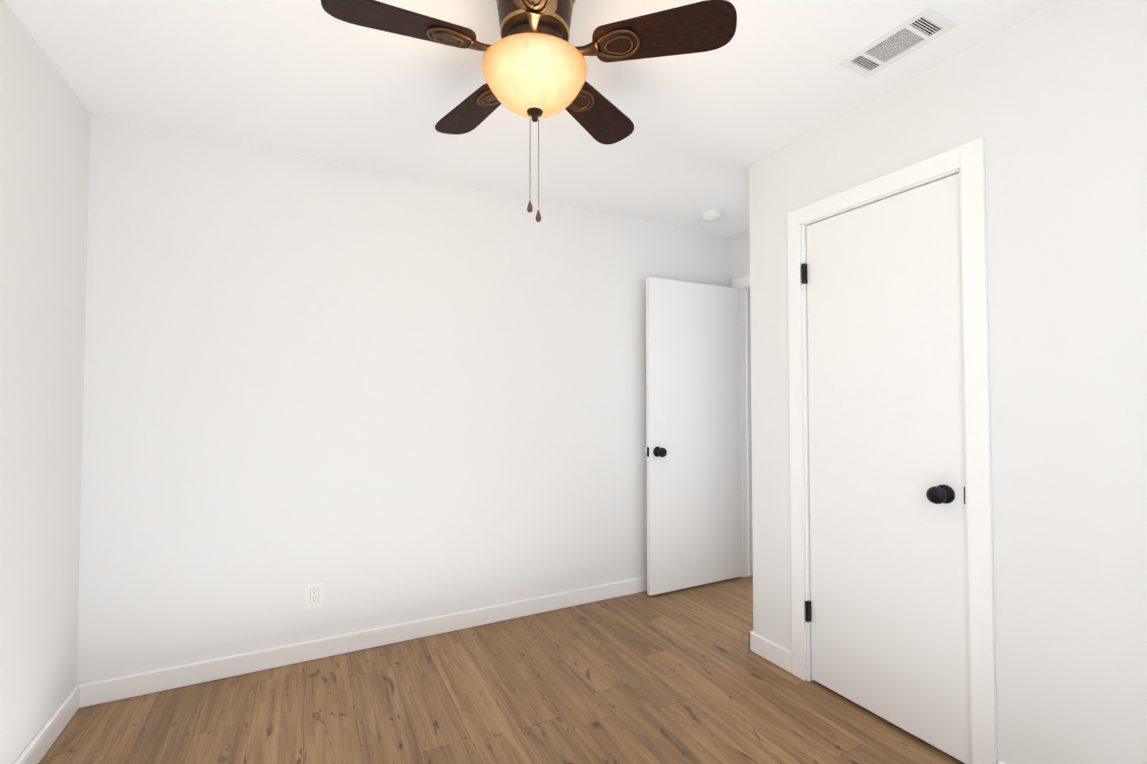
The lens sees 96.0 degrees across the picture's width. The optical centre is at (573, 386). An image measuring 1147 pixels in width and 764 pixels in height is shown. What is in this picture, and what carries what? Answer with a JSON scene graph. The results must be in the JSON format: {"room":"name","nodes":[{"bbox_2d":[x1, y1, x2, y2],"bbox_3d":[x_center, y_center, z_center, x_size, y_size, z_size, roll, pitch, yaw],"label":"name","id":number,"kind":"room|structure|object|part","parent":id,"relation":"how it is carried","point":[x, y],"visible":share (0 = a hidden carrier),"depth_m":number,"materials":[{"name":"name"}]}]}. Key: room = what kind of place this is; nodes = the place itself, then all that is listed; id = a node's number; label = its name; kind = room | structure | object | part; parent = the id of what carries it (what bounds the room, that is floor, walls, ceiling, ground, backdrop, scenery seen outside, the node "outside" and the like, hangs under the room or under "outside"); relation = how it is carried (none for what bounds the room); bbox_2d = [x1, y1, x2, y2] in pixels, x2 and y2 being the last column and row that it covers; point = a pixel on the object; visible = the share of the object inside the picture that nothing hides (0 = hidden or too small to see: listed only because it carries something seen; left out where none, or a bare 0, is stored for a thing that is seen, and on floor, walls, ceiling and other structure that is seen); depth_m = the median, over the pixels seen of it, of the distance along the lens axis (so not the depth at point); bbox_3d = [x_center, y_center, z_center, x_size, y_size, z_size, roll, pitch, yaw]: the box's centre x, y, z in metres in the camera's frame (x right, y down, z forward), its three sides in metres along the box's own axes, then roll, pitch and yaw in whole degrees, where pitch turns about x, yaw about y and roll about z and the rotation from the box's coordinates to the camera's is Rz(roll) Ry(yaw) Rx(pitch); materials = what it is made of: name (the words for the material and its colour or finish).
{"room":"empty bedroom","nodes":[
{"label":"empty bedroom","id":0,"kind":"room"},
{"bbox_2d":[0,0,89,763],"bbox_3d":[-1.295,0.041,0.610,0.110,2.440,3.350,1,-2,-27],"label":"wall","id":1,"kind":"structure","parent":0,"point":[44,145],"depth_m":1.77,"materials":[{"name":"white paint"}]},
{"bbox_2d":[13,684,84,763],"bbox_3d":[-1.258,1.217,0.644,0.016,0.092,3.210,1,-2,-27],"label":"baseboard","id":2,"kind":"structure","parent":1,"relation":"attached to","point":[41,743],"depth_m":1.86,"materials":[{"name":"white paint"}]},
{"bbox_2d":[76,114,728,684],"bbox_3d":[-0.463,0.104,2.988,3.775,2.440,0.110,1,-2,-27],"label":"wall","id":3,"kind":"structure","parent":0,"point":[370,398],"depth_m":2.56,"materials":[{"name":"white paint"}]},
{"bbox_2d":[305,581,322,608],"bbox_3d":[-1.250,1.006,2.490,0.074,0.120,0.009,1,-2,-27],"label":"electrical outlet","id":4,"kind":"object","parent":3,"relation":"attached to","point":[314,594],"visible":1,"depth_m":2.49,"materials":[{"name":"white plastic"}]},
{"bbox_2d":[81,576,646,707],"bbox_3d":[-0.431,1.276,2.895,3.555,0.092,0.030,1,-2,-27],"label":"baseboard","id":5,"kind":"structure","parent":3,"relation":"attached to","point":[91,694],"depth_m":2.51,"materials":[{"name":"white paint"}]},
{"bbox_2d":[38,575,964,763],"bbox_3d":[1.285,1.409,3.949,8.175,0.120,7.350,1,-2,-27],"label":"floor","id":6,"kind":"structure","parent":0,"point":[684,676],"depth_m":2.09,"materials":[{"name":"brown wood"}]},
{"bbox_2d":[5,0,1060,236],"bbox_3d":[1.285,-1.150,4.016,8.175,0.120,7.350,1,-2,-27],"label":"ceiling","id":7,"kind":"structure","parent":0,"point":[311,78],"depth_m":1.96,"materials":[{"name":"white paint"}]},
{"bbox_2d":[321,0,736,221],"bbox_3d":[-0.144,-0.813,1.483,1.049,0.686,1.066,1,-2,-27],"label":"ceiling fan","id":8,"kind":"object","parent":7,"relation":"hanging from","point":[534,66],"visible":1,"depth_m":1.41,"materials":[{"name":"brown wood"}]},
{"bbox_3d":[-0.111,-0.852,1.486,0.302,0.130,0.302,1,-2,-27],"label":"lamp shade","id":9,"kind":"part","parent":8,"relation":"part of","materials":[{"name":"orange glass"}]},
{"bbox_2d":[700,209,722,221],"bbox_3d":[0.884,-1.087,3.305,0.140,0.044,0.140,1,-2,-27],"label":"smoke detector","id":10,"kind":"object","parent":7,"relation":"attached to","point":[711,215],"visible":0.98,"depth_m":3.27,"materials":[{"name":"white plastic"}]},
{"bbox_2d":[838,6,957,77],"bbox_3d":[1.077,-1.146,1.733,0.167,0.007,0.297,1,-2,-27],"label":"ceiling vent","id":11,"kind":"object","parent":7,"relation":"in","point":[916,30],"visible":1,"depth_m":1.72,"materials":[{"name":"white metal"}]},
{"bbox_2d":[729,229,749,519],"bbox_3d":[1.400,0.114,3.375,0.110,2.440,0.915,1,-2,-27],"label":"wall","id":12,"kind":"structure","parent":0,"point":[739,255],"depth_m":3.69,"materials":[{"name":"white paint"}]},
{"bbox_2d":[731,275,752,576],"bbox_3d":[1.415,0.275,3.342,0.142,2.115,0.910,1,-2,-27],"label":"door frame","id":13,"kind":"structure","parent":12,"relation":"attached to","point":[742,284],"depth_m":3.67,"materials":[{"name":"white paint"}]},
{"bbox_2d":[645,277,740,595],"bbox_3d":[0.828,0.313,3.476,0.795,2.023,0.177,1,-2,-27],"label":"entry door","id":14,"kind":"structure","parent":13,"relation":"attached to","point":[692,450],"depth_m":3.44,"materials":[{"name":"white paint"}]},
{"bbox_2d":[749,0,1146,763],"bbox_3d":[1.504,0.066,1.544,0.110,2.440,2.435,1,-2,-27],"label":"wall","id":15,"kind":"structure","parent":0,"point":[1049,104],"depth_m":1.56,"materials":[{"name":"white paint"}]},
{"bbox_2d":[749,631,782,655],"bbox_3d":[1.217,1.272,2.744,0.766,0.092,0.016,1,-2,-27],"label":"baseboard","id":16,"kind":"structure","parent":15,"relation":"attached to","point":[759,645],"depth_m":2.51,"materials":[{"name":"white paint"}]},
{"bbox_2d":[801,173,969,763],"bbox_3d":[1.177,0.276,2.031,0.108,2.021,0.628,1,-2,-27],"label":"closet door","id":17,"kind":"structure","parent":15,"relation":"in","point":[886,616],"depth_m":1.98,"materials":[{"name":"white paint"}]},
{"bbox_2d":[787,138,996,763],"bbox_3d":[1.228,0.242,2.055,0.126,2.115,0.780,1,-2,-27],"label":"trim","id":18,"kind":"structure","parent":15,"relation":"attached to","point":[966,161],"depth_m":1.74,"materials":[{"name":"white paint"}]}
]}

